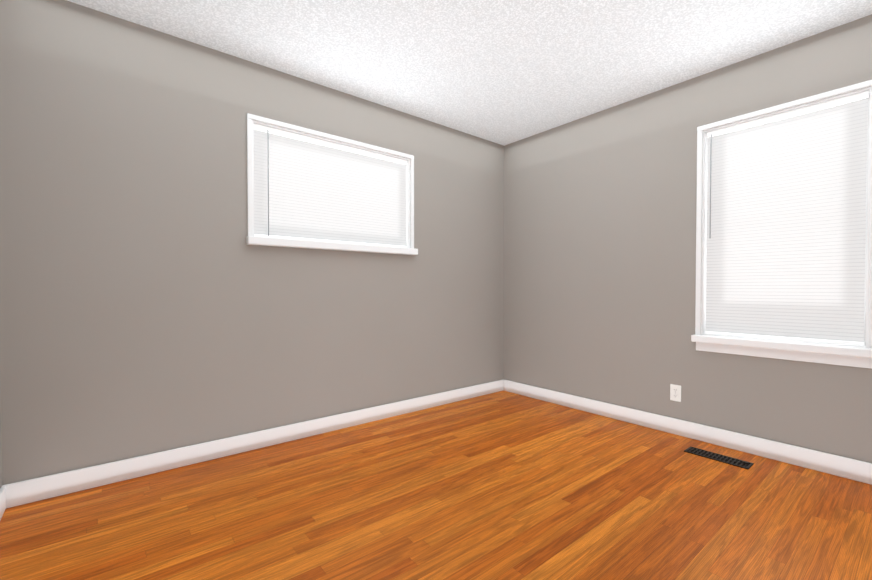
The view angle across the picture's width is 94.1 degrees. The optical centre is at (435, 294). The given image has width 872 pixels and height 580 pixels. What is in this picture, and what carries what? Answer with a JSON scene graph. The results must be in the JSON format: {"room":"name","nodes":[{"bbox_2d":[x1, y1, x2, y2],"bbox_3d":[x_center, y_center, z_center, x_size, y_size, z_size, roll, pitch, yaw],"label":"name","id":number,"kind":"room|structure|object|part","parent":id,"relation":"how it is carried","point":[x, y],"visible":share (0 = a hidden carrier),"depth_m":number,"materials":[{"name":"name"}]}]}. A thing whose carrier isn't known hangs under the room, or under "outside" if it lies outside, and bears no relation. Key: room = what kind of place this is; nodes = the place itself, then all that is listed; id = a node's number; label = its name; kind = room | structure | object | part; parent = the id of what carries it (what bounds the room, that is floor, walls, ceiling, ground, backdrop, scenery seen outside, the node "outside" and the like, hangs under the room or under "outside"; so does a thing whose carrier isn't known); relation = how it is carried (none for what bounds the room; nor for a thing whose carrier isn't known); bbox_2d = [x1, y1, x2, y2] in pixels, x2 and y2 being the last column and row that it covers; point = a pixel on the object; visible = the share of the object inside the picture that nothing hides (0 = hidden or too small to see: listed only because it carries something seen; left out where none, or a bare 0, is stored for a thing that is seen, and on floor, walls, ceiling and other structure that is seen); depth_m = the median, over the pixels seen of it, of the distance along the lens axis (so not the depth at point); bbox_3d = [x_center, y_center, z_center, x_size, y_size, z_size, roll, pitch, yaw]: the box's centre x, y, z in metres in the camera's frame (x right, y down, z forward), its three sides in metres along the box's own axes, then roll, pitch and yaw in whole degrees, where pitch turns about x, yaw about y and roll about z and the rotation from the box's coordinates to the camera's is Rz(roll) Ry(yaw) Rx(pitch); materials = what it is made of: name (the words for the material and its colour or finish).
{"room":"empty bedroom","nodes":[
{"label":"empty bedroom","id":0,"kind":"room"},
{"bbox_2d":[0,411,1,487],"bbox_3d":[-0.983,-0.206,0.483,0.150,2.440,3.440,-1,1,-39],"label":"wall","id":1,"kind":"structure","parent":0,"point":[0,454],"depth_m":1.87,"materials":[{"name":"grey paint"}]},
{"bbox_2d":[0,486,5,519],"bbox_3d":[-0.962,0.957,0.606,0.014,0.110,3.276,-1,1,-39],"label":"baseboard","id":2,"kind":"structure","parent":1,"relation":"attached to","point":[2,499],"depth_m":1.83,"materials":[{"name":"white wood"}]},
{"bbox_2d":[0,0,503,484],"bbox_3d":[-0.715,-0.246,3.018,3.770,2.440,0.150,-1,1,-39],"label":"wall","id":3,"kind":"structure","parent":0,"point":[151,301],"depth_m":2.33,"materials":[{"name":"grey paint"}]},
{"bbox_2d":[2,379,503,507],"bbox_3d":[-0.663,0.920,2.973,3.470,0.110,0.014,-1,1,-39],"label":"baseboard","id":4,"kind":"structure","parent":3,"relation":"attached to","point":[39,488],"depth_m":2.41,"materials":[{"name":"white wood"}]},
{"bbox_2d":[247,113,413,247],"bbox_3d":[-0.692,-0.753,2.951,1.280,0.765,0.054,-1,1,-39],"label":"window","id":5,"kind":"structure","parent":3,"relation":"in","point":[250,117],"depth_m":2.75,"materials":[{"name":"white"}]},
{"bbox_3d":[-0.703,-0.385,2.970,1.188,0.018,0.020,-1,1,-39],"label":"window blind bottom rail","id":6,"kind":"part","parent":5,"relation":"part of","materials":[{"name":"white plastic"}]},
{"bbox_2d":[252,120,409,247],"bbox_3d":[-0.722,-0.738,2.988,1.220,0.735,0.125,-1,1,-39],"label":"liner","id":7,"kind":"object","parent":3,"relation":"in","point":[365,149],"visible":0.26,"depth_m":3.02,"materials":[{"name":"white"}]},
{"bbox_2d":[254,124,406,164],"bbox_3d":[-0.703,-1.077,2.959,1.188,0.028,0.027,-1,1,-39],"label":"blind headrail","id":8,"kind":"object","parent":7,"relation":"attached to","point":[317,141],"visible":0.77,"depth_m":2.88,"materials":[{"name":"white plastic"}]},
{"bbox_2d":[254,130,406,245],"bbox_3d":[-0.703,-0.726,2.965,1.184,0.663,0.010,-1,1,-39],"label":"window blind slats","id":9,"kind":"object","parent":8,"relation":"hanging from","point":[317,191],"visible":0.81,"depth_m":2.90,"materials":[{"name":"white plastic"}]},
{"bbox_2d":[246,236,417,254],"bbox_3d":[-0.705,-0.345,2.973,1.300,0.050,0.180,-1,1,-39],"label":"window sill","id":10,"kind":"structure","parent":3,"relation":"attached to","point":[270,241],"depth_m":2.81,"materials":[{"name":"white wood"}]},
{"bbox_2d":[0,391,871,579],"bbox_3d":[0.373,1.045,1.706,3.770,0.100,3.590,-1,1,-39],"label":"floor","id":11,"kind":"structure","parent":0,"point":[502,485],"depth_m":1.85,"materials":[{"name":"brown wood"}]},
{"bbox_2d":[684,446,753,468],"bbox_3d":[1.699,0.979,2.451,0.115,0.009,0.330,-1,1,-39],"label":"floor vent","id":12,"kind":"object","parent":11,"relation":"in","point":[721,458],"visible":1,"depth_m":2.44,"materials":[{"name":"black metal"}]},
{"bbox_2d":[67,0,871,145],"bbox_3d":[0.373,-1.495,1.666,3.770,0.100,3.590,-1,1,-39],"label":"ceiling","id":13,"kind":"structure","parent":0,"point":[503,72],"depth_m":2.34,"materials":[{"name":"white paint"}]},
{"bbox_2d":[503,14,871,462],"bbox_3d":[1.823,-0.242,2.771,0.150,2.440,3.440,-1,1,-39],"label":"wall","id":14,"kind":"structure","parent":0,"point":[600,256],"depth_m":2.97,"materials":[{"name":"beige paint"}]},
{"bbox_2d":[670,384,680,401],"bbox_3d":[1.676,0.687,2.841,0.008,0.114,0.070,-1,1,-39],"label":"electrical outlet","id":15,"kind":"object","parent":14,"relation":"attached to","point":[675,392],"visible":1,"depth_m":2.84,"materials":[{"name":"white plastic"}]},
{"bbox_2d":[504,380,871,484],"bbox_3d":[1.716,0.923,2.791,0.014,0.110,3.276,-1,1,-39],"label":"baseboard","id":16,"kind":"structure","parent":14,"relation":"attached to","point":[848,468],"depth_m":2.64,"materials":[{"name":"white wood"}]},
{"bbox_2d":[691,334,871,357],"bbox_3d":[2.044,0.295,2.445,0.180,0.045,0.850,-1,1,-39],"label":"window sill","id":17,"kind":"structure","parent":14,"relation":"attached to","point":[836,349],"depth_m":2.34,"materials":[{"name":"white wood"}]},
{"bbox_2d":[695,80,871,347],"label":"window","id":18,"kind":"structure","parent":14,"relation":"in","point":[861,85],"depth_m":2.49,"materials":[{"name":"white"}]},
{"bbox_3d":[2.042,0.258,2.442,0.020,0.018,0.738,-1,1,-39],"label":"window blind bottom rail","id":19,"kind":"part","parent":18,"relation":"part of","materials":[{"name":"white plastic"}]},
{"bbox_2d":[696,342,871,368],"bbox_3d":[2.012,0.348,2.419,0.014,0.060,0.820,-1,1,-39],"label":"apron","id":20,"kind":"object","parent":14,"relation":"attached to","point":[852,361],"visible":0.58,"depth_m":2.36,"materials":[{"name":"white wood"}]},
{"bbox_2d":[701,86,871,347],"bbox_3d":[2.066,-0.407,2.451,0.125,1.360,0.770,-1,1,-39],"label":"window frame","id":21,"kind":"structure","parent":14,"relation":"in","point":[704,237],"depth_m":2.50,"materials":[{"name":"white"}]},
{"bbox_2d":[707,91,868,137],"bbox_3d":[2.042,-1.059,2.421,0.027,0.028,0.738,-1,1,-39],"label":"blind headrail","id":22,"kind":"object","parent":21,"relation":"attached to","point":[839,101],"visible":0.98,"depth_m":2.36,"materials":[{"name":"white plastic"}]},
{"bbox_2d":[705,99,867,341],"bbox_3d":[2.042,-0.393,2.432,0.010,1.283,0.734,-1,1,-39],"label":"window blind slats","id":23,"kind":"object","parent":22,"relation":"hanging from","point":[785,248],"visible":0.94,"depth_m":2.38,"materials":[{"name":"white plastic"}]},
{"bbox_3d":[1.815,-1.053,2.675,0.015,0.018,0.004,-1,1,-39],"label":"hook","id":24,"kind":"object","parent":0,"visible":0},
{"bbox_2d":[709,135,711,238],"bbox_3d":[1.810,-0.709,2.676,0.006,0.675,0.006,-1,1,-39],"label":"blind wand","id":25,"kind":"object","parent":24,"relation":"hanging from","point":[710,183],"visible":1,"depth_m":2.67,"materials":[{"name":"grey plastic"}]},
{"bbox_3d":[-1.088,-1.062,2.625,0.004,0.018,0.015,-1,1,-39],"label":"hook","id":26,"kind":"object","parent":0,"visible":0},
{"bbox_2d":[267,131,268,235],"bbox_3d":[-1.084,-0.719,2.625,0.006,0.674,0.006,-1,1,-39],"label":"blind wand","id":27,"kind":"object","parent":26,"relation":"hanging from","point":[268,179],"visible":1,"depth_m":2.62,"materials":[{"name":"grey plastic"}]}
]}

